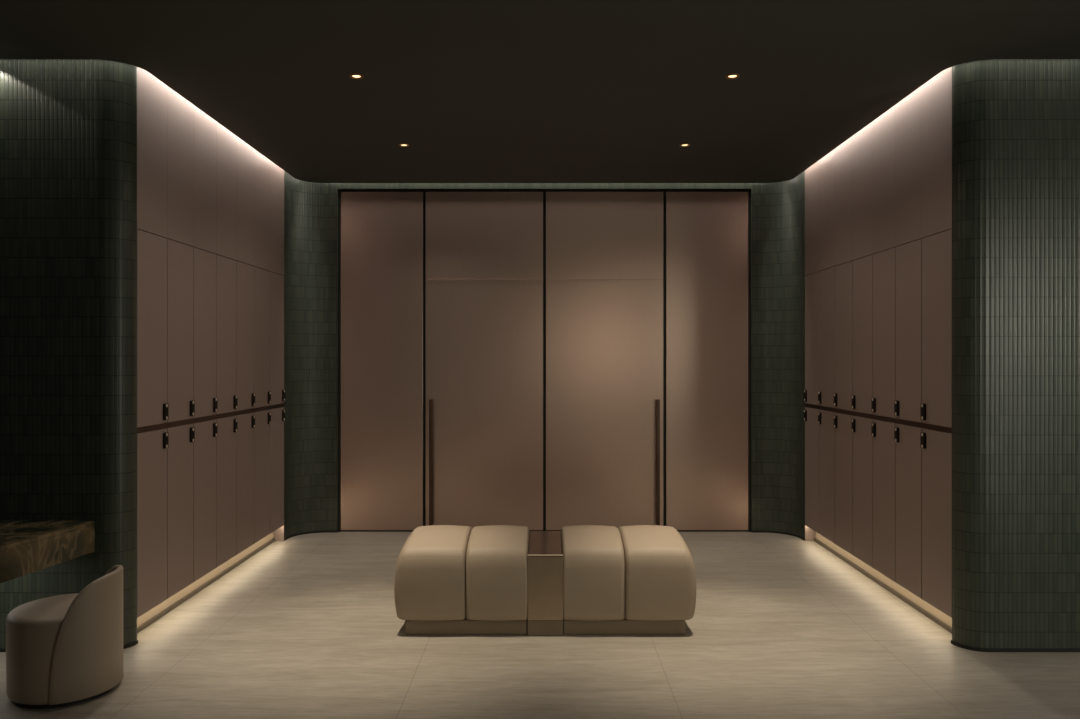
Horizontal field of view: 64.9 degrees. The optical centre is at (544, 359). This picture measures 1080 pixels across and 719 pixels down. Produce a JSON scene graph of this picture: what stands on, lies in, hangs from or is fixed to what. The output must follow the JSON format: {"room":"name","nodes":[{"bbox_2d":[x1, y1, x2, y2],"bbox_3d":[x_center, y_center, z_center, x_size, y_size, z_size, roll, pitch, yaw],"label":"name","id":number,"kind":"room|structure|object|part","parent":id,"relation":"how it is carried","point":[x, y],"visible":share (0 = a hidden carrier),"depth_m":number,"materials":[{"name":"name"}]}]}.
{"room":"changing room","nodes":[
{"label":"changing room","id":0,"kind":"room"},
{"bbox_2d":[0,60,136,648],"bbox_3d":[-2.680,-0.110,2.182,1.340,3.020,8.763,0,0,0],"label":"wall","id":1,"kind":"structure","parent":0,"point":[68,128],"depth_m":4.07,"materials":[{"name":"green tile"}]},
{"bbox_2d":[0,521,94,582],"bbox_3d":[-2.745,0.845,3.418,1.190,0.150,1.300,0,0,0],"label":"countertop","id":2,"kind":"structure","parent":1,"relation":"attached to","point":[26,547],"depth_m":3.79,"materials":[{"name":"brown stone"}]},
{"bbox_2d":[0,640,137,651],"bbox_3d":[-2.667,1.392,4.073,1.342,0.016,0.118,0,0,-5],"label":"baseboard","id":3,"kind":"structure","parent":1,"relation":"attached to","point":[136,641],"depth_m":4.13,"materials":[{"name":"black metal"}]},
{"bbox_2d":[137,532,274,632],"bbox_3d":[-2.100,1.340,5.378,0.020,0.120,2.370,0,0,0],"label":"baseboard","id":4,"kind":"structure","parent":1,"relation":"attached to","point":[165,604],"depth_m":5.13,"materials":[{"name":"beige wood"}]},
{"bbox_2d":[137,428,168,617],"bbox_3d":[-2.252,0.822,4.362,0.516,0.912,0.331,0,0,0],"label":"locker","id":5,"kind":"object","parent":4,"relation":"on","point":[152,446],"visible":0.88,"depth_m":4.35,"materials":[{"name":"beige laminate"}]},
{"bbox_2d":[137,229,168,427],"bbox_3d":[-2.252,-0.153,4.362,0.516,0.983,0.331,0,0,0],"label":"locker","id":6,"kind":"object","parent":5,"relation":"on","point":[152,405],"visible":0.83,"depth_m":4.35,"materials":[{"name":"beige laminate"}]},
{"bbox_3d":[-2.003,0.277,4.497,0.013,0.087,0.046,0,0,0],"label":"handle","id":7,"kind":"part","parent":6,"relation":"part of","materials":[{"name":"black metal"}]},
{"bbox_3d":[-2.003,0.428,4.497,0.013,0.084,0.046,0,0,0],"label":"handle","id":8,"kind":"part","parent":5,"relation":"part of","materials":[{"name":"black metal"}]},
{"bbox_2d":[167,424,194,598],"bbox_3d":[-2.252,0.822,4.701,0.516,0.912,0.331,0,0,0],"label":"locker","id":9,"kind":"object","parent":4,"relation":"on","point":[182,437],"visible":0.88,"depth_m":4.68,"materials":[{"name":"beige laminate"}]},
{"bbox_2d":[167,239,194,422],"bbox_3d":[-2.252,-0.153,4.701,0.516,0.983,0.331,0,0,0],"label":"locker","id":10,"kind":"object","parent":9,"relation":"on","point":[180,400],"visible":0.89,"depth_m":4.68,"materials":[{"name":"beige laminate"}]},
{"bbox_3d":[-2.003,0.277,4.835,0.013,0.087,0.046,0,0,0],"label":"handle","id":11,"kind":"part","parent":10,"relation":"part of","materials":[{"name":"black metal"}]},
{"bbox_3d":[-2.003,0.428,4.835,0.013,0.084,0.046,0,0,0],"label":"handle","id":12,"kind":"part","parent":9,"relation":"part of","materials":[{"name":"black metal"}]},
{"bbox_2d":[191,419,217,581],"bbox_3d":[-2.252,0.822,5.040,0.516,0.912,0.331,0,0,0],"label":"locker","id":13,"kind":"object","parent":4,"relation":"on","point":[206,432],"visible":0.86,"depth_m":5.03,"materials":[{"name":"beige laminate"}]},
{"bbox_2d":[193,247,217,417],"bbox_3d":[-2.252,-0.153,5.040,0.516,0.983,0.331,0,0,0],"label":"locker","id":14,"kind":"object","parent":13,"relation":"on","point":[204,262],"visible":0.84,"depth_m":5.03,"materials":[{"name":"beige laminate"}]},
{"bbox_3d":[-2.003,0.277,5.174,0.013,0.087,0.046,0,0,0],"label":"handle","id":15,"kind":"part","parent":14,"relation":"part of","materials":[{"name":"black metal"}]},
{"bbox_3d":[-2.003,0.428,5.174,0.013,0.084,0.046,0,0,0],"label":"handle","id":16,"kind":"part","parent":13,"relation":"part of","materials":[{"name":"black metal"}]},
{"bbox_2d":[216,416,237,567],"bbox_3d":[-2.252,0.822,5.378,0.516,0.912,0.331,0,0,0],"label":"locker","id":17,"kind":"object","parent":4,"relation":"on","point":[227,426],"visible":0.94,"depth_m":5.37,"materials":[{"name":"beige laminate"}]},
{"bbox_2d":[216,255,237,413],"bbox_3d":[-2.252,-0.153,5.378,0.516,0.983,0.331,0,0,0],"label":"locker","id":18,"kind":"object","parent":17,"relation":"on","point":[226,395],"visible":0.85,"depth_m":5.37,"materials":[{"name":"beige laminate"}]},
{"bbox_3d":[-2.003,0.277,5.513,0.013,0.087,0.046,0,0,0],"label":"handle","id":19,"kind":"part","parent":18,"relation":"part of","materials":[{"name":"black metal"}]},
{"bbox_3d":[-2.003,0.428,5.513,0.013,0.084,0.046,0,0,0],"label":"handle","id":20,"kind":"part","parent":17,"relation":"part of","materials":[{"name":"black metal"}]},
{"bbox_2d":[236,413,254,554],"bbox_3d":[-2.252,0.822,5.717,0.516,0.912,0.331,0,0,0],"label":"locker","id":21,"kind":"object","parent":4,"relation":"on","point":[246,422],"visible":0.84,"depth_m":5.70,"materials":[{"name":"beige laminate"}]},
{"bbox_2d":[236,261,254,410],"bbox_3d":[-2.252,-0.153,5.717,0.516,0.983,0.331,0,0,0],"label":"locker","id":22,"kind":"object","parent":21,"relation":"on","point":[245,393],"visible":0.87,"depth_m":5.70,"materials":[{"name":"beige laminate"}]},
{"bbox_3d":[-2.003,0.277,5.851,0.013,0.087,0.046,0,0,0],"label":"handle","id":23,"kind":"part","parent":22,"relation":"part of","materials":[{"name":"black metal"}]},
{"bbox_3d":[-2.003,0.428,5.851,0.013,0.084,0.046,0,0,0],"label":"handle","id":24,"kind":"part","parent":21,"relation":"part of","materials":[{"name":"black metal"}]},
{"bbox_2d":[252,410,270,543],"bbox_3d":[-2.252,0.822,6.056,0.516,0.912,0.331,0,0,0],"label":"locker","id":25,"kind":"object","parent":4,"relation":"on","point":[262,418],"visible":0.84,"depth_m":6.04,"materials":[{"name":"beige laminate"}]},
{"bbox_2d":[254,267,270,407],"bbox_3d":[-2.252,-0.153,6.056,0.516,0.983,0.331,0,0,0],"label":"locker","id":26,"kind":"object","parent":25,"relation":"on","point":[262,391],"visible":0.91,"depth_m":6.04,"materials":[{"name":"beige laminate"}]},
{"bbox_3d":[-2.003,0.277,6.190,0.013,0.087,0.046,0,0,0],"label":"handle","id":27,"kind":"part","parent":26,"relation":"part of","materials":[{"name":"black metal"}]},
{"bbox_3d":[-2.003,0.428,6.190,0.013,0.084,0.046,0,0,0],"label":"handle","id":28,"kind":"part","parent":25,"relation":"part of","materials":[{"name":"black metal"}]},
{"bbox_2d":[269,407,284,532],"bbox_3d":[-2.252,0.822,6.394,0.516,0.912,0.331,0,0,0],"label":"locker","id":29,"kind":"object","parent":4,"relation":"on","point":[277,414],"visible":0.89,"depth_m":6.38,"materials":[{"name":"beige laminate"}]},
{"bbox_2d":[270,272,284,404],"bbox_3d":[-2.252,-0.153,6.394,0.516,0.983,0.331,0,0,0],"label":"locker","id":30,"kind":"object","parent":29,"relation":"on","point":[277,390],"visible":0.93,"depth_m":6.38,"materials":[{"name":"beige laminate"}]},
{"bbox_2d":[137,403,283,432],"bbox_3d":[-2.023,0.352,5.378,0.018,0.026,2.370,0,0,0],"label":"trim","id":31,"kind":"structure","parent":1,"relation":"attached to","point":[217,416],"depth_m":5.01,"materials":[{"name":"brown wood"}]},
{"bbox_2d":[137,67,283,275],"bbox_3d":[-2.025,-1.133,5.378,0.030,0.970,2.369,0,0,0],"label":"wall panel","id":32,"kind":"object","parent":1,"relation":"attached to","point":[200,185],"visible":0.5,"depth_m":4.97,"materials":[{"name":"beige laminate"}]},
{"bbox_3d":[-2.025,-1.133,4.362,0.030,0.970,0.337,0,0,0],"label":"panel","id":33,"kind":"part","parent":32,"relation":"part of","materials":[{"name":"beige laminate"}]},
{"bbox_3d":[-2.025,-1.133,4.701,0.030,0.970,0.337,0,0,0],"label":"panel","id":34,"kind":"part","parent":32,"relation":"part of","materials":[{"name":"beige laminate"}]},
{"bbox_3d":[-2.025,-1.133,5.040,0.030,0.970,0.337,0,0,0],"label":"panel","id":35,"kind":"part","parent":32,"relation":"part of","materials":[{"name":"beige laminate"}]},
{"bbox_3d":[-2.025,-1.133,5.378,0.030,0.970,0.337,0,0,0],"label":"panel","id":36,"kind":"part","parent":32,"relation":"part of","materials":[{"name":"beige laminate"}]},
{"bbox_3d":[-2.025,-1.133,5.717,0.030,0.970,0.337,0,0,0],"label":"panel","id":37,"kind":"part","parent":32,"relation":"part of","materials":[{"name":"beige laminate"}]},
{"bbox_3d":[-2.025,-1.133,6.056,0.030,0.970,0.337,0,0,0],"label":"panel","id":38,"kind":"part","parent":32,"relation":"part of","materials":[{"name":"beige laminate"}]},
{"bbox_3d":[-2.025,-1.133,6.394,0.030,0.970,0.337,0,0,0],"label":"panel","id":39,"kind":"part","parent":32,"relation":"part of","materials":[{"name":"beige laminate"}]},
{"bbox_2d":[284,171,337,540],"bbox_3d":[-2.064,-0.110,6.673,0.986,3.020,0.244,0,0,-26],"label":"wall","id":40,"kind":"structure","parent":0,"point":[310,208],"depth_m":6.83,"materials":[{"name":"green tile"}]},
{"bbox_2d":[274,525,283,540],"bbox_3d":[-2.050,1.339,6.560,0.078,0.119,0.005,0,0,0],"label":"trim","id":41,"kind":"structure","parent":40,"relation":"attached to","point":[279,533],"depth_m":6.56,"materials":[{"name":"beige laminate"}]},
{"bbox_2d":[285,530,336,539],"bbox_3d":[-1.884,1.392,6.766,0.456,0.016,0.124,0,0,-43],"label":"baseboard","id":42,"kind":"structure","parent":40,"relation":"attached to","point":[327,531],"depth_m":6.84,"materials":[{"name":"black metal"}]},
{"bbox_2d":[338,191,340,531],"bbox_3d":[-1.668,0.016,6.919,0.016,2.768,0.042,0,0,0],"label":"trim","id":43,"kind":"structure","parent":40,"relation":"attached to","point":[339,192],"depth_m":6.90,"materials":[{"name":"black metal"}]},
{"bbox_2d":[341,530,747,531],"bbox_3d":[0.000,1.395,6.927,3.318,0.009,0.026,0,0,0],"label":"trim","id":44,"kind":"structure","parent":40,"relation":"attached to","point":[341,530],"depth_m":6.91,"materials":[{"name":"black metal"}]},
{"bbox_2d":[341,192,422,529],"bbox_3d":[-1.324,0.011,6.923,0.668,2.753,0.025,0,0,0],"label":"panel","id":45,"kind":"object","parent":44,"relation":"on","point":[382,232],"visible":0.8,"depth_m":6.91,"materials":[{"name":"brown metal"}]},
{"bbox_2d":[426,192,542,529],"bbox_3d":[-0.489,0.011,6.895,0.955,2.753,0.080,0,0,0],"label":"door","id":46,"kind":"structure","parent":44,"relation":"on","point":[484,250],"depth_m":6.91,"materials":[{"name":"brown metal"}]},
{"bbox_3d":[-0.916,0.831,6.867,0.030,1.018,0.025,0,0,0],"label":"bar handle","id":47,"kind":"part","parent":46,"relation":"part of","materials":[{"name":"brown metal"}]},
{"bbox_3d":[-0.489,-1.009,6.923,0.955,0.712,0.025,0,0,0],"label":"panel","id":48,"kind":"part","parent":46,"relation":"part of","materials":[{"name":"brown wood"}]},
{"bbox_2d":[546,192,662,529],"bbox_3d":[0.489,0.011,6.895,0.955,2.753,0.080,0,0,0],"label":"door","id":49,"kind":"structure","parent":44,"relation":"on","point":[604,250],"depth_m":6.91,"materials":[{"name":"brown metal"}]},
{"bbox_3d":[0.489,-1.009,6.923,0.955,0.712,0.025,0,0,0],"label":"panel","id":50,"kind":"part","parent":49,"relation":"part of","materials":[{"name":"brown metal"}]},
{"bbox_3d":[0.916,0.831,6.867,0.030,1.018,0.025,0,0,0],"label":"bar handle","id":51,"kind":"part","parent":49,"relation":"part of","materials":[{"name":"brown metal"}]},
{"bbox_2d":[666,192,747,529],"bbox_3d":[1.324,0.011,6.923,0.668,2.753,0.025,0,0,0],"label":"panel","id":52,"kind":"object","parent":44,"relation":"on","point":[707,232],"visible":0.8,"depth_m":6.91,"materials":[{"name":"brown metal"}]},
{"bbox_2d":[0,0,1079,182],"bbox_3d":[0.000,-1.424,2.310,6.580,0.018,9.020,0,0,0],"label":"ceiling","id":53,"kind":"structure","parent":0,"point":[478,91],"depth_m":4.16,"materials":[{"name":"black paint"}]},
{"bbox_2d":[349,73,363,78],"bbox_3d":[-0.938,-1.412,4.240,0.072,0.006,0.072,0,0,0],"label":"recessed light","id":54,"kind":"object","parent":53,"relation":"in","point":[354,75],"visible":1,"depth_m":4.24,"materials":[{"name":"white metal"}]},
{"bbox_2d":[399,143,409,146],"bbox_3d":[-0.925,-1.412,5.600,0.072,0.006,0.072,0,0,0],"label":"recessed light","id":55,"kind":"object","parent":53,"relation":"in","point":[401,144],"visible":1,"depth_m":5.60,"materials":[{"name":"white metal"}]},
{"bbox_2d":[679,143,689,146],"bbox_3d":[0.925,-1.412,5.600,0.072,0.006,0.072,0,0,0],"label":"recessed light","id":56,"kind":"object","parent":53,"relation":"in","point":[683,144],"visible":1,"depth_m":5.60,"materials":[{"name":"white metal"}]},
{"bbox_2d":[725,73,739,78],"bbox_3d":[0.938,-1.412,4.240,0.072,0.006,0.072,0,0,0],"label":"recessed light","id":57,"kind":"object","parent":53,"relation":"in","point":[733,75],"visible":1,"depth_m":4.24,"materials":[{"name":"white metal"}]},
{"bbox_2d":[0,532,1079,718],"bbox_3d":[0.000,1.440,2.300,7.300,0.080,9.800,0,0,0],"label":"floor","id":58,"kind":"structure","parent":0,"point":[308,626],"depth_m":3.98,"materials":[{"name":"beige tile"}]},
{"bbox_2d":[6,565,122,708],"bbox_3d":[-2.026,1.148,3.604,0.434,0.505,0.434,0,0,0],"label":"stool","id":59,"kind":"object","parent":58,"relation":"on","point":[64,650],"visible":1,"depth_m":3.44,"materials":[{"name":"beige leather"}]},
{"bbox_3d":[-2.030,1.202,3.600,0.426,0.365,0.426,0,0,0],"label":"seat","id":60,"kind":"part","parent":59,"relation":"part of","materials":[{"name":"beige leather"}]},
{"bbox_3d":[-1.915,1.139,3.620,0.207,0.487,0.435,0,0,-10],"label":"backrest","id":61,"kind":"part","parent":59,"relation":"part of","materials":[{"name":"beige leather"}]},
{"bbox_2d":[423,192,425,525],"bbox_3d":[-0.978,0.018,6.949,0.040,2.765,0.022,0,0,0],"label":"trim","id":62,"kind":"structure","parent":58,"relation":"on","point":[424,193],"depth_m":6.94,"materials":[{"name":"black metal"}]},
{"bbox_2d":[543,192,545,529],"bbox_3d":[0.000,0.018,6.949,0.040,2.765,0.022,0,0,0],"label":"trim","id":63,"kind":"structure","parent":58,"relation":"on","point":[544,193],"depth_m":6.94,"materials":[{"name":"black metal"}]},
{"bbox_2d":[394,525,695,635],"bbox_3d":[0.004,1.153,4.595,1.537,0.493,0.632,0,0,0],"label":"bench","id":64,"kind":"object","parent":58,"relation":"on","point":[450,579],"visible":1,"depth_m":4.29,"materials":[{"name":"beige leather"}]},
{"bbox_2d":[394,525,471,620],"bbox_3d":[-0.583,1.114,4.595,0.363,0.415,0.632,0,0,0],"label":"cushion","id":65,"kind":"object","parent":64,"relation":"on","point":[432,580],"depth_m":4.29,"materials":[{"name":"beige leather"}]},
{"bbox_2d":[466,525,528,620],"bbox_3d":[-0.242,1.114,4.595,0.313,0.415,0.632,0,0,0],"label":"cushion","id":66,"kind":"object","parent":64,"relation":"on","point":[497,556],"depth_m":4.29,"materials":[{"name":"beige leather"}]},
{"bbox_2d":[561,525,624,620],"bbox_3d":[0.251,1.114,4.595,0.313,0.415,0.632,0,0,0],"label":"cushion","id":67,"kind":"object","parent":64,"relation":"on","point":[592,556],"depth_m":4.29,"materials":[{"name":"beige leather"}]},
{"bbox_2d":[618,525,695,620],"bbox_3d":[0.591,1.114,4.595,0.363,0.415,0.632,0,0,0],"label":"cushion","id":68,"kind":"object","parent":64,"relation":"on","point":[658,576],"depth_m":4.29,"materials":[{"name":"beige leather"}]},
{"bbox_2d":[663,192,665,525],"bbox_3d":[0.978,0.018,6.949,0.040,2.765,0.022,0,0,0],"label":"trim","id":69,"kind":"structure","parent":58,"relation":"on","point":[664,193],"depth_m":6.94,"materials":[{"name":"black metal"}]},
{"bbox_2d":[337,183,751,188],"bbox_3d":[0.000,-1.501,6.880,3.352,0.238,0.001,0,0,0],"label":"wall","id":70,"kind":"structure","parent":0,"point":[339,185],"depth_m":6.88,"materials":[{"name":"green tile"}]},
{"bbox_2d":[338,189,750,191],"bbox_3d":[0.000,-1.375,6.919,3.352,0.014,0.042,0,0,0],"label":"trim","id":71,"kind":"structure","parent":70,"relation":"attached to","point":[341,190],"depth_m":6.90,"materials":[{"name":"black metal"}]},
{"bbox_2d":[751,171,804,540],"bbox_3d":[2.064,-0.110,6.673,0.986,3.020,0.244,0,0,26],"label":"wall","id":72,"kind":"structure","parent":0,"point":[777,208],"depth_m":6.84,"materials":[{"name":"green tile"}]},
{"bbox_2d":[748,191,750,531],"bbox_3d":[1.668,0.016,6.919,0.016,2.768,0.042,0,0,0],"label":"trim","id":73,"kind":"structure","parent":72,"relation":"attached to","point":[749,192],"depth_m":6.90,"materials":[{"name":"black metal"}]},
{"bbox_2d":[752,530,803,539],"bbox_3d":[1.884,1.392,6.766,0.456,0.016,0.124,0,0,43],"label":"baseboard","id":74,"kind":"structure","parent":72,"relation":"attached to","point":[753,531],"depth_m":6.84,"materials":[{"name":"black metal"}]},
{"bbox_2d":[805,525,814,540],"bbox_3d":[2.050,1.339,6.560,0.078,0.119,0.005,0,0,0],"label":"trim","id":75,"kind":"structure","parent":72,"relation":"attached to","point":[809,533],"depth_m":6.56,"materials":[{"name":"beige laminate"}]},
{"bbox_2d":[952,60,1079,648],"bbox_3d":[2.680,-0.110,2.182,1.340,3.020,8.763,0,0,0],"label":"wall","id":76,"kind":"structure","parent":0,"point":[1016,123],"depth_m":4.07,"materials":[{"name":"green tile"}]},
{"bbox_2d":[805,403,951,432],"bbox_3d":[2.023,0.352,5.378,0.018,0.026,2.370,0,0,0],"label":"trim","id":77,"kind":"structure","parent":76,"relation":"attached to","point":[871,416],"depth_m":5.01,"materials":[{"name":"brown wood"}]},
{"bbox_2d":[805,67,951,275],"bbox_3d":[2.025,-1.133,5.378,0.030,0.970,2.369,0,0,0],"label":"wall panel","id":78,"kind":"object","parent":76,"relation":"attached to","point":[888,185],"visible":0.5,"depth_m":5.00,"materials":[{"name":"beige laminate"}]},
{"bbox_3d":[2.025,-1.133,6.394,0.030,0.970,0.337,0,0,0],"label":"panel","id":79,"kind":"part","parent":78,"relation":"part of","materials":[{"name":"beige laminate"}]},
{"bbox_3d":[2.025,-1.133,6.056,0.030,0.970,0.337,0,0,0],"label":"panel","id":80,"kind":"part","parent":78,"relation":"part of","materials":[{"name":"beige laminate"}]},
{"bbox_3d":[2.025,-1.133,5.717,0.030,0.970,0.337,0,0,0],"label":"panel","id":81,"kind":"part","parent":78,"relation":"part of","materials":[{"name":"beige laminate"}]},
{"bbox_3d":[2.025,-1.133,5.378,0.030,0.970,0.337,0,0,0],"label":"panel","id":82,"kind":"part","parent":78,"relation":"part of","materials":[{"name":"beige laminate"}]},
{"bbox_3d":[2.025,-1.133,5.040,0.030,0.970,0.337,0,0,0],"label":"panel","id":83,"kind":"part","parent":78,"relation":"part of","materials":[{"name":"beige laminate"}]},
{"bbox_3d":[2.025,-1.133,4.701,0.030,0.970,0.337,0,0,0],"label":"panel","id":84,"kind":"part","parent":78,"relation":"part of","materials":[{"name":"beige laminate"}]},
{"bbox_3d":[2.025,-1.133,4.362,0.030,0.970,0.337,0,0,0],"label":"panel","id":85,"kind":"part","parent":78,"relation":"part of","materials":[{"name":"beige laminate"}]},
{"bbox_2d":[814,532,951,632],"bbox_3d":[2.100,1.340,5.378,0.020,0.120,2.370,0,0,0],"label":"baseboard","id":86,"kind":"structure","parent":76,"relation":"attached to","point":[923,604],"depth_m":5.13,"materials":[{"name":"beige wood"}]},
{"bbox_2d":[804,407,819,532],"bbox_3d":[2.252,0.822,6.394,0.516,0.912,0.331,0,0,0],"label":"locker","id":87,"kind":"object","parent":86,"relation":"on","point":[810,414],"visible":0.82,"depth_m":6.38,"materials":[{"name":"brown laminate"}]},
{"bbox_2d":[804,272,818,404],"bbox_3d":[2.252,-0.153,6.394,0.516,0.983,0.331,0,0,0],"label":"locker","id":88,"kind":"object","parent":87,"relation":"on","point":[811,390],"visible":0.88,"depth_m":6.38,"materials":[{"name":"beige laminate"}]},
{"bbox_2d":[818,410,836,543],"bbox_3d":[2.252,0.822,6.056,0.516,0.912,0.331,0,0,0],"label":"locker","id":89,"kind":"object","parent":86,"relation":"on","point":[825,418],"visible":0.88,"depth_m":6.04,"materials":[{"name":"brown laminate"}]},
{"bbox_3d":[2.003,0.428,6.190,0.013,0.084,0.046,0,0,0],"label":"handle","id":90,"kind":"part","parent":89,"relation":"part of","materials":[{"name":"black metal"}]},
{"bbox_2d":[818,267,834,407],"bbox_3d":[2.252,-0.153,6.056,0.516,0.983,0.331,0,0,0],"label":"locker","id":91,"kind":"object","parent":89,"relation":"on","point":[826,391],"visible":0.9,"depth_m":6.04,"materials":[{"name":"beige laminate"}]},
{"bbox_3d":[2.003,0.277,6.190,0.013,0.087,0.046,0,0,0],"label":"handle","id":92,"kind":"part","parent":91,"relation":"part of","materials":[{"name":"black metal"}]},
{"bbox_2d":[834,413,852,554],"bbox_3d":[2.252,0.822,5.717,0.516,0.912,0.331,0,0,0],"label":"locker","id":93,"kind":"object","parent":86,"relation":"on","point":[842,422],"visible":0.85,"depth_m":5.70,"materials":[{"name":"brown laminate"}]},
{"bbox_3d":[2.003,0.428,5.851,0.013,0.084,0.046,0,0,0],"label":"handle","id":94,"kind":"part","parent":93,"relation":"part of","materials":[{"name":"black metal"}]},
{"bbox_2d":[834,261,852,410],"bbox_3d":[2.252,-0.153,5.717,0.516,0.983,0.331,0,0,0],"label":"locker","id":95,"kind":"object","parent":93,"relation":"on","point":[843,393],"visible":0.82,"depth_m":5.70,"materials":[{"name":"beige laminate"}]},
{"bbox_3d":[2.003,0.277,5.851,0.013,0.087,0.046,0,0,0],"label":"handle","id":96,"kind":"part","parent":95,"relation":"part of","materials":[{"name":"black metal"}]},
{"bbox_2d":[851,416,872,567],"bbox_3d":[2.252,0.822,5.378,0.516,0.912,0.331,0,0,0],"label":"locker","id":97,"kind":"object","parent":86,"relation":"on","point":[860,426],"visible":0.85,"depth_m":5.37,"materials":[{"name":"brown laminate"}]},
{"bbox_3d":[2.003,0.428,5.513,0.013,0.084,0.046,0,0,0],"label":"handle","id":98,"kind":"part","parent":97,"relation":"part of","materials":[{"name":"black metal"}]},
{"bbox_2d":[851,255,872,413],"bbox_3d":[2.252,-0.153,5.378,0.516,0.983,0.331,0,0,0],"label":"locker","id":99,"kind":"object","parent":97,"relation":"on","point":[862,395],"visible":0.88,"depth_m":5.37,"materials":[{"name":"beige laminate"}]},
{"bbox_3d":[2.003,0.277,5.513,0.013,0.087,0.046,0,0,0],"label":"handle","id":100,"kind":"part","parent":99,"relation":"part of","materials":[{"name":"black metal"}]},
{"bbox_2d":[871,419,897,581],"bbox_3d":[2.252,0.822,5.040,0.516,0.912,0.331,0,0,0],"label":"locker","id":101,"kind":"object","parent":86,"relation":"on","point":[882,432],"visible":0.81,"depth_m":5.03,"materials":[{"name":"beige laminate"}]},
{"bbox_3d":[2.003,0.428,5.174,0.013,0.084,0.046,0,0,0],"label":"handle","id":102,"kind":"part","parent":101,"relation":"part of","materials":[{"name":"black metal"}]},
{"bbox_2d":[871,247,895,417],"bbox_3d":[2.252,-0.153,5.040,0.516,0.983,0.331,0,0,0],"label":"locker","id":103,"kind":"object","parent":101,"relation":"on","point":[884,262],"visible":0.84,"depth_m":5.03,"materials":[{"name":"beige laminate"}]},
{"bbox_3d":[2.003,0.277,5.174,0.013,0.087,0.046,0,0,0],"label":"handle","id":104,"kind":"part","parent":103,"relation":"part of","materials":[{"name":"black metal"}]},
{"bbox_2d":[894,424,921,598],"bbox_3d":[2.252,0.822,4.701,0.516,0.912,0.331,0,0,0],"label":"locker","id":105,"kind":"object","parent":86,"relation":"on","point":[906,437],"visible":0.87,"depth_m":4.69,"materials":[{"name":"beige laminate"}]},
{"bbox_3d":[2.003,0.428,4.835,0.013,0.084,0.046,0,0,0],"label":"handle","id":106,"kind":"part","parent":105,"relation":"part of","materials":[{"name":"black metal"}]},
{"bbox_2d":[894,239,921,422],"bbox_3d":[2.252,-0.153,4.701,0.516,0.983,0.331,0,0,0],"label":"locker","id":107,"kind":"object","parent":105,"relation":"on","point":[908,400],"visible":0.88,"depth_m":4.69,"materials":[{"name":"beige laminate"}]},
{"bbox_3d":[2.003,0.277,4.835,0.013,0.087,0.046,0,0,0],"label":"handle","id":108,"kind":"part","parent":107,"relation":"part of","materials":[{"name":"black metal"}]},
{"bbox_2d":[920,428,951,617],"bbox_3d":[2.252,0.822,4.362,0.516,0.912,0.331,0,0,0],"label":"locker","id":109,"kind":"object","parent":86,"relation":"on","point":[936,446],"visible":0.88,"depth_m":4.36,"materials":[{"name":"beige laminate"}]},
{"bbox_3d":[2.003,0.428,4.497,0.013,0.084,0.046,0,0,0],"label":"handle","id":110,"kind":"part","parent":109,"relation":"part of","materials":[{"name":"black metal"}]},
{"bbox_2d":[920,229,951,427],"bbox_3d":[2.252,-0.153,4.362,0.516,0.983,0.331,0,0,0],"label":"locker","id":111,"kind":"object","parent":109,"relation":"on","point":[936,405],"visible":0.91,"depth_m":4.36,"materials":[{"name":"beige laminate"}]},
{"bbox_3d":[2.003,0.277,4.497,0.013,0.087,0.046,0,0,0],"label":"handle","id":112,"kind":"part","parent":111,"relation":"part of","materials":[{"name":"black metal"}]},
{"bbox_2d":[951,640,1079,651],"bbox_3d":[2.667,1.392,4.073,1.342,0.016,0.118,0,0,5],"label":"baseboard","id":113,"kind":"structure","parent":76,"relation":"attached to","point":[952,641],"depth_m":4.06,"materials":[{"name":"black metal"}]}
]}

